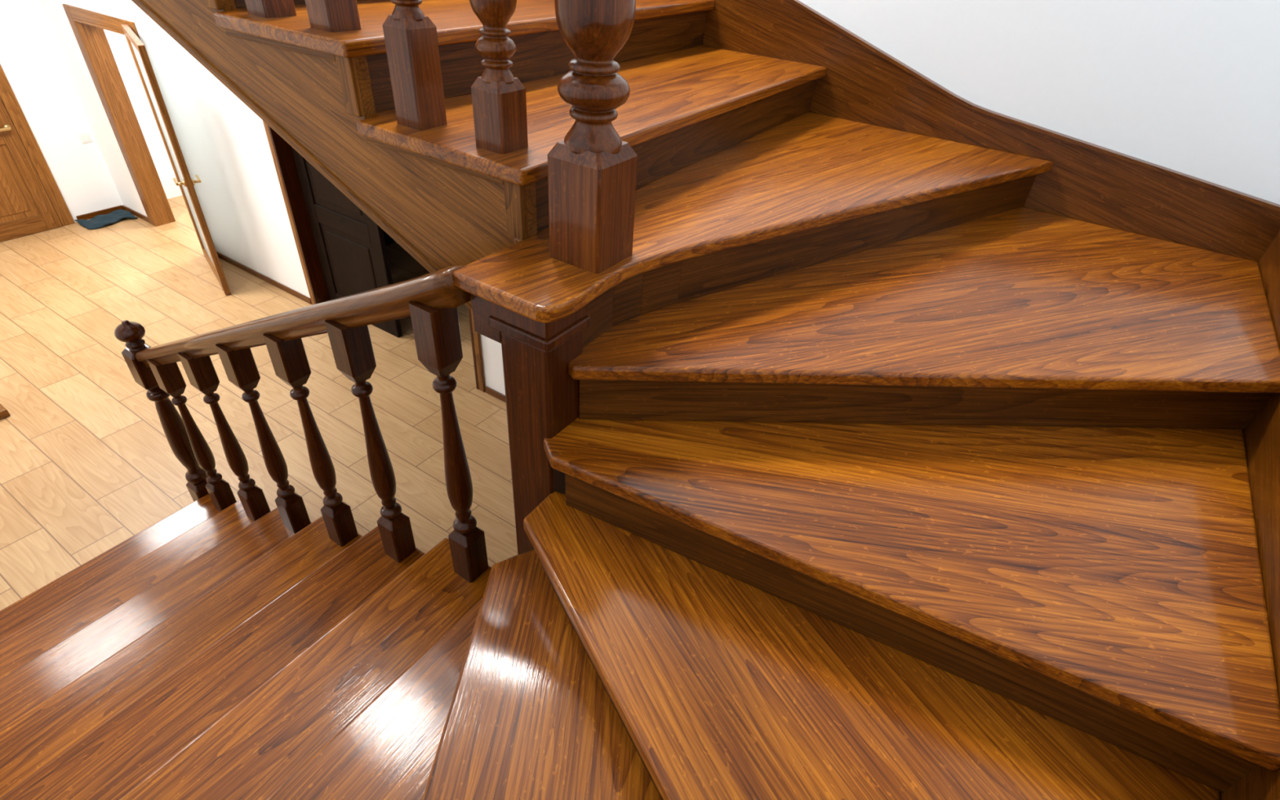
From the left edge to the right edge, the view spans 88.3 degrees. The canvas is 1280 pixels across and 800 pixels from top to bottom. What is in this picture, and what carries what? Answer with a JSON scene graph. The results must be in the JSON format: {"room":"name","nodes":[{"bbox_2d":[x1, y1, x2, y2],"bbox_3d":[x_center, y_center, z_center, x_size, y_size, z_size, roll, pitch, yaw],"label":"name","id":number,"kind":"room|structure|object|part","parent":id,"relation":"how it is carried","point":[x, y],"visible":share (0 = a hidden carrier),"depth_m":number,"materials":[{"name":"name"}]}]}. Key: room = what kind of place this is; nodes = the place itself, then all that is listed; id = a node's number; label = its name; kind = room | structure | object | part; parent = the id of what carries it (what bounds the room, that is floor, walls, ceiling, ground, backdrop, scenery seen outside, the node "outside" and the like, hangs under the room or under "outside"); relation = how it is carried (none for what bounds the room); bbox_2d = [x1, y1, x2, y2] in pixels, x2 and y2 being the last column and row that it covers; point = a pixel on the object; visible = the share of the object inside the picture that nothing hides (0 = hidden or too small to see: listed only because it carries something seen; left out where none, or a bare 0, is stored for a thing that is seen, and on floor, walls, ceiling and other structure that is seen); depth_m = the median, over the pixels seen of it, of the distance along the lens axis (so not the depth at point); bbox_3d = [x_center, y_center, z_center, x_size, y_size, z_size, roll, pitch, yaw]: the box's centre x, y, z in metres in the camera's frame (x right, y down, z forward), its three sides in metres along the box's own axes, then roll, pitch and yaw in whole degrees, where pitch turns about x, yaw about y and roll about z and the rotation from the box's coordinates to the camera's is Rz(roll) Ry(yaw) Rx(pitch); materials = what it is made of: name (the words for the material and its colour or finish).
{"room":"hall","nodes":[
{"label":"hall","id":0,"kind":"room"},
{"bbox_2d":[0,0,182,222],"bbox_3d":[-5.358,-3.650,4.433,0.140,5.240,5.600,24,41,25],"label":"wall","id":1,"kind":"structure","parent":0,"point":[31,61],"depth_m":5.85,"materials":[{"name":"white paint"}]},
{"bbox_2d":[0,97,62,242],"bbox_3d":[-5.495,-2.112,5.234,0.099,1.800,0.860,24,41,25],"label":"leaf","id":2,"kind":"object","parent":1,"relation":"attached to","point":[26,208],"depth_m":5.73,"materials":[{"name":"brown wood"}]},
{"bbox_3d":[-5.294,-2.245,5.465,0.059,0.048,0.144,24,41,25],"label":"handle","id":3,"kind":"part","parent":2,"relation":"part of","materials":[{"name":"gold metal"}]},
{"bbox_2d":[0,64,75,226],"bbox_3d":[-5.522,-2.168,5.218,0.035,1.910,1.070,24,41,25],"label":"trim","id":4,"kind":"structure","parent":1,"relation":"attached to","point":[7,96],"depth_m":5.71,"materials":[{"name":"brown wood"}]},
{"bbox_2d":[78,133,92,143],"bbox_3d":[-5.044,-2.382,5.997,0.013,0.080,0.080,24,41,25],"label":"light switch","id":5,"kind":"object","parent":1,"relation":"attached to","point":[85,138],"visible":1,"depth_m":5.99,"materials":[{"name":"white plastic"}]},
{"bbox_2d":[75,204,124,219],"bbox_3d":[-5.158,-1.786,6.301,0.015,0.050,0.390,24,41,25],"label":"baseboard","id":6,"kind":"structure","parent":1,"relation":"attached to","point":[89,215],"depth_m":6.28,"materials":[{"name":"brown wood"}]},
{"bbox_2d":[0,195,517,610],"bbox_3d":[-2.095,0.027,4.294,8.600,0.100,5.600,24,41,25],"label":"floor","id":7,"kind":"structure","parent":0,"point":[88,464],"depth_m":4.12,"materials":[{"name":"brown wood"}]},
{"bbox_2d":[0,404,9,419],"bbox_3d":[-4.024,0.115,3.845,0.310,0.070,0.450,24,41,25],"label":"plinth","id":8,"kind":"object","parent":7,"relation":"on","point":[4,413],"visible":1,"depth_m":3.92,"materials":[{"name":"brown wood"}]},
{"bbox_2d":[74,208,137,229],"bbox_3d":[-5.029,-1.708,6.213,0.300,0.043,0.400,24,41,25],"label":"doormat","id":9,"kind":"object","parent":7,"relation":"on","point":[98,221],"visible":1,"depth_m":6.20,"materials":[{"name":"teal fabric"}]},
{"bbox_2d":[0,0,1279,799],"bbox_3d":[-0.555,-0.025,1.841,3.769,3.090,3.632,24,41,25],"label":"staircase","id":10,"kind":"structure","parent":7,"relation":"on","point":[923,443],"depth_m":1.53,"materials":[{"name":"brown wood"}]},
{"bbox_2d":[114,265,590,582],"bbox_3d":[-1.214,0.185,2.374,2.400,2.042,0.245,21,40,22],"label":"balustrade","id":11,"kind":"object","parent":10,"relation":"attached to","point":[542,397],"visible":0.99,"depth_m":1.85,"materials":[{"name":"brown wood"}]},
{"bbox_3d":[-2.200,0.124,3.112,0.106,1.142,0.106,24,41,25],"label":"newel post","id":12,"kind":"part","parent":11,"relation":"part of","materials":[{"name":"brown wood"}]},
{"bbox_3d":[-1.258,-0.211,2.122,2.060,1.114,0.080,24,41,25],"label":"handrail","id":13,"kind":"part","parent":11,"relation":"part of","materials":[{"name":"brown wood"}]},
{"bbox_2d":[244,0,637,273],"bbox_3d":[-0.943,-1.379,1.407,2.281,1.651,0.146,24,41,25],"label":"balustrade","id":14,"kind":"object","parent":10,"relation":"on","point":[592,172],"visible":1,"depth_m":1.35,"materials":[{"name":"brown wood"}]},
{"bbox_3d":[-0.074,-0.766,1.115,0.143,1.120,0.143,24,41,25],"label":"newel post","id":15,"kind":"part","parent":14,"relation":"part of","materials":[{"name":"brown wood"}]},
{"bbox_2d":[37,0,505,395],"bbox_3d":[-1.535,-1.459,3.979,8.203,2.720,0.140,24,41,25],"label":"wall","id":16,"kind":"structure","parent":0,"point":[222,141],"depth_m":4.99,"materials":[{"name":"white paint"}]},
{"bbox_2d":[798,0,1279,204],"bbox_3d":[-1.293,-2.609,3.434,8.203,5.240,0.148,24,41,25],"label":"wall","id":17,"kind":"structure","parent":0,"point":[1191,87],"depth_m":2.11,"materials":[{"name":"white paint"}]},
{"bbox_3d":[-3.333,-3.017,5.893,2.460,2.720,1.935,24,41,25],"label":"wall","id":18,"kind":"structure","parent":0,"visible":0},
{"bbox_2d":[62,4,175,226],"bbox_3d":[-4.084,-2.225,5.533,1.080,1.795,0.180,24,41,25],"label":"door frame","id":19,"kind":"structure","parent":18,"relation":"attached to","point":[93,37],"depth_m":5.60,"materials":[{"name":"brown wood"}]},
{"bbox_2d":[120,24,231,294],"bbox_3d":[-3.489,-1.767,4.987,0.158,1.770,0.880,-22,44,-31],"label":"leaf","id":20,"kind":"object","parent":18,"relation":"attached to","point":[131,37],"depth_m":4.76,"materials":[{"name":"brown wood"}]},
{"bbox_2d":[130,42,214,266],"bbox_3d":[-3.488,-1.781,4.977,0.009,1.628,0.700,-22,44,-31],"label":"glass","id":21,"kind":"object","parent":20,"relation":"attached to","point":[136,52],"visible":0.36,"depth_m":4.99,"materials":[{"name":"white glass"}]},
{"bbox_3d":[-3.282,-1.591,4.779,0.158,0.048,0.144,-22,44,-31],"label":"handle","id":22,"kind":"part","parent":20,"relation":"part of","materials":[{"name":"gold metal"}]},
{"bbox_2d":[122,204,506,402],"bbox_3d":[-2.787,-0.864,5.296,5.450,0.050,0.015,24,41,25],"label":"baseboard","id":23,"kind":"structure","parent":18,"relation":"attached to","point":[490,391],"depth_m":5.43,"materials":[{"name":"brown wood"}]},
{"bbox_2d":[291,146,402,337],"bbox_3d":[-2.063,-1.291,4.569,0.800,1.680,0.040,24,41,25],"label":"leaf","id":24,"kind":"object","parent":18,"relation":"attached to","point":[352,250],"visible":0.49,"depth_m":4.66,"materials":[{"name":"brown wood"}]},
{"bbox_2d":[262,120,485,391],"bbox_3d":[-1.713,-1.143,4.342,1.860,1.760,0.180,24,41,25],"label":"door frame","id":25,"kind":"structure","parent":18,"relation":"attached to","point":[283,151],"depth_m":4.69,"materials":[{"name":"brown wood"}]}
]}

